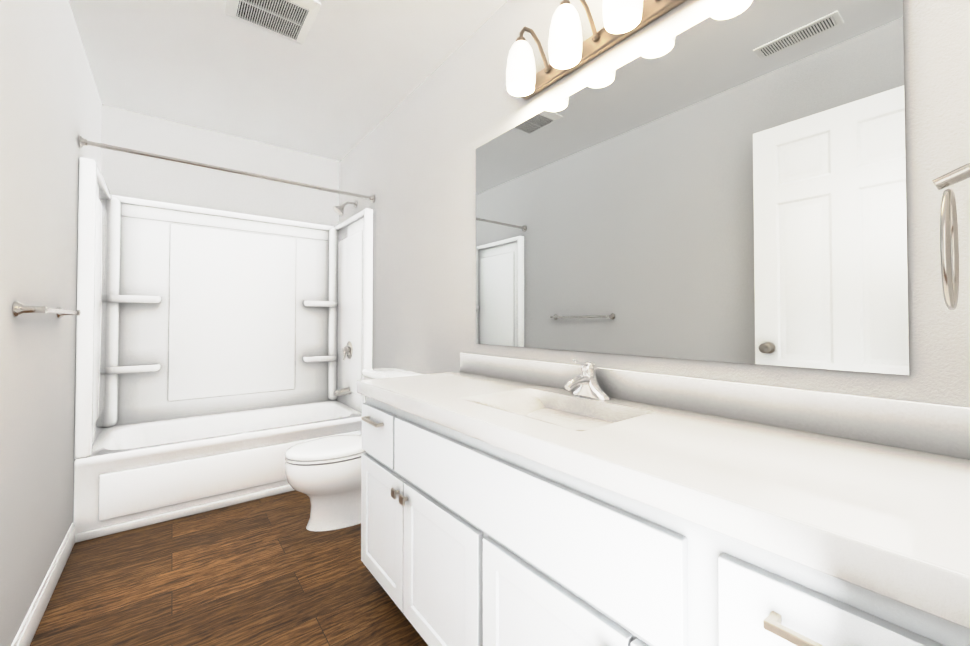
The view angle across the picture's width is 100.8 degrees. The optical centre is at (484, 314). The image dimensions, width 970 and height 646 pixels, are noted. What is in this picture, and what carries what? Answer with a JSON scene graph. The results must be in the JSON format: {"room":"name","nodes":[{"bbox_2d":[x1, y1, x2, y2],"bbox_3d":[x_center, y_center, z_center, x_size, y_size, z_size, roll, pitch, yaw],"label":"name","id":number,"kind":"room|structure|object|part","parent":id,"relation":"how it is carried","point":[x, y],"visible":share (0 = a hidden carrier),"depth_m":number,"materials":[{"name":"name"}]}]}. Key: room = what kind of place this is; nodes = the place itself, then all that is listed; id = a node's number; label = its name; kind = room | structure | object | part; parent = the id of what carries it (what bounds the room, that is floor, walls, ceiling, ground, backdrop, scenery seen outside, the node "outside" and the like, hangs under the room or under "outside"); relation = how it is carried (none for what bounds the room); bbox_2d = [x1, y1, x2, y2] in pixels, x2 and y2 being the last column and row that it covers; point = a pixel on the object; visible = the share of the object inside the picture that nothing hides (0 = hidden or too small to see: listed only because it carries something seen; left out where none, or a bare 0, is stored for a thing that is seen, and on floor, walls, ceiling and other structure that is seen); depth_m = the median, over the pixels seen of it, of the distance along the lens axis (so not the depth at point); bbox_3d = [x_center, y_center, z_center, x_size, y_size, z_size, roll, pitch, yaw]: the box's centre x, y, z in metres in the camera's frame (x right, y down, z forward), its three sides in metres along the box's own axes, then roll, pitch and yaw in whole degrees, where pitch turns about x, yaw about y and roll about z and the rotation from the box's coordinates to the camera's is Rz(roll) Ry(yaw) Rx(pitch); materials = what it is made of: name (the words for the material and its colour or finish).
{"room":"bathroom","nodes":[
{"label":"bathroom","id":0,"kind":"room"},
{"bbox_2d":[0,0,101,645],"bbox_3d":[-1.536,-0.159,1.229,0.100,2.710,4.142,1,-1,-38],"label":"wall","id":1,"kind":"structure","parent":0,"point":[50,106],"depth_m":1.54,"materials":[{"name":"grey paint"}]},
{"bbox_2d":[11,523,74,645],"bbox_3d":[-1.540,1.142,1.306,0.013,0.112,2.078,1,-1,-38],"label":"baseboard","id":2,"kind":"structure","parent":1,"relation":"attached to","point":[30,623],"depth_m":1.63,"materials":[{"name":"white wood"}]},
{"bbox_2d":[12,301,80,317],"bbox_3d":[-1.704,-0.013,1.585,0.074,0.052,0.682,1,-1,-38],"label":"towel rail","id":3,"kind":"object","parent":1,"relation":"attached to","point":[18,309],"visible":1,"depth_m":1.34,"materials":[{"name":"silver metal"}]},
{"bbox_2d":[101,104,338,226],"bbox_3d":[-2.084,-0.124,3.364,1.858,2.710,0.100,1,-1,-38],"label":"wall","id":4,"kind":"structure","parent":0,"point":[124,174],"depth_m":3.23,"materials":[{"name":"grey paint"}]},
{"bbox_2d":[30,490,427,645],"bbox_3d":[-0.293,1.221,-0.308,18.000,0.100,18.000,1,-1,-38],"label":"floor","id":5,"kind":"structure","parent":0,"point":[270,571],"depth_m":1.77,"materials":[{"name":"brown wood"}]},
{"bbox_2d":[73,135,374,542],"bbox_3d":[-1.783,0.115,2.974,1.654,2.220,0.875,1,-1,-38],"label":"shower","id":6,"kind":"object","parent":5,"relation":"on","point":[223,358],"visible":0.9,"depth_m":3.01,"materials":[{"name":"white plastic"}]},
{"bbox_2d":[73,400,361,542],"bbox_3d":[-1.789,1.005,2.967,1.654,0.440,0.855,1,-1,-38],"label":"tub","id":7,"kind":"object","parent":6,"relation":"in","point":[143,472],"depth_m":2.53,"materials":[{"name":"white plastic"}]},
{"bbox_3d":[-1.534,-0.925,2.671,1.654,0.064,0.064,1,-1,-38],"label":"curtain rail","id":8,"kind":"part","parent":6,"relation":"part of","materials":[{"name":"silver metal"}]},
{"bbox_2d":[285,368,423,530],"bbox_3d":[-0.806,0.792,2.443,0.748,0.848,0.505,1,-1,-38],"label":"toilet","id":9,"kind":"object","parent":5,"relation":"on","point":[323,474],"visible":0.56,"depth_m":2.26,"materials":[{"name":"white ceramic"}]},
{"bbox_3d":[-0.817,1.016,2.430,0.715,0.400,0.380,1,-1,-38],"label":"bowl","id":10,"kind":"part","parent":9,"relation":"part of","materials":[{"name":"white ceramic"}]},
{"bbox_3d":[-0.891,0.786,2.376,0.532,0.055,0.384,1,-1,-38],"label":"seat","id":11,"kind":"part","parent":9,"relation":"part of","materials":[{"name":"white plastic"}]},
{"bbox_3d":[-0.602,0.597,2.604,0.232,0.453,0.505,1,-1,-38],"label":"tank","id":12,"kind":"part","parent":9,"relation":"part of","materials":[{"name":"white ceramic"}]},
{"bbox_2d":[357,353,969,645],"bbox_3d":[0.208,0.675,1.265,0.600,1.044,1.844,1,-1,-38],"label":"bathroom vanity","id":13,"kind":"object","parent":5,"relation":"on","point":[506,501],"visible":0.98,"depth_m":0.85,"materials":[{"name":"paint"}]},
{"bbox_2d":[564,360,610,399],"bbox_3d":[0.320,0.277,1.393,0.200,0.244,0.164,1,-1,-38],"label":"faucet","id":14,"kind":"object","parent":13,"relation":"on","point":[591,382],"depth_m":1.41,"materials":[{"name":"silver metal"}]},
{"bbox_2d":[68,0,507,160],"bbox_3d":[-0.842,-1.555,1.792,1.858,0.100,4.142,1,-1,-38],"label":"ceiling","id":15,"kind":"structure","parent":0,"point":[344,79],"depth_m":2.38,"materials":[{"name":"paint"}]},
{"bbox_2d":[225,0,320,44],"bbox_3d":[-1.043,-1.488,1.967,0.364,0.026,0.362,1,-1,-38],"label":"ceiling vent","id":16,"kind":"object","parent":15,"relation":"in","point":[292,20],"visible":1,"depth_m":1.99,"materials":[{"name":"white plastic"}]},
{"bbox_2d":[339,0,969,406],"bbox_3d":[-0.149,-0.141,2.309,0.100,2.710,4.142,1,-1,-38],"label":"wall","id":17,"kind":"structure","parent":0,"point":[409,162],"depth_m":1.83,"materials":[{"name":"grey paint"}]},
{"bbox_2d":[506,0,686,99],"bbox_3d":[0.393,-1.071,1.404,0.172,0.250,0.940,1,-1,-38],"label":"sconce","id":18,"kind":"object","parent":17,"relation":"attached to","point":[570,51],"visible":1,"depth_m":1.46,"materials":[{"name":"white glass"}]},
{"bbox_2d":[476,0,909,375],"bbox_3d":[0.431,-0.367,1.479,0.006,1.015,1.552,1,-1,-38],"label":"mirror","id":19,"kind":"object","parent":17,"relation":"attached to","point":[727,184],"visible":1,"depth_m":1.15,"materials":[{"name":"clear glass"}]},
{"bbox_3d":[0.399,-0.176,0.175,1.858,2.710,0.100,1,-1,-38],"label":"wall","id":20,"kind":"structure","parent":0,"visible":0},
{"bbox_2d":[932,163,969,309],"bbox_3d":[0.654,-0.112,0.508,0.162,0.210,0.114,1,-1,-38],"label":"towel ring","id":21,"kind":"object","parent":20,"relation":"attached to","point":[949,248],"visible":1,"depth_m":0.53,"materials":[{"name":"silver metal"}]}
]}

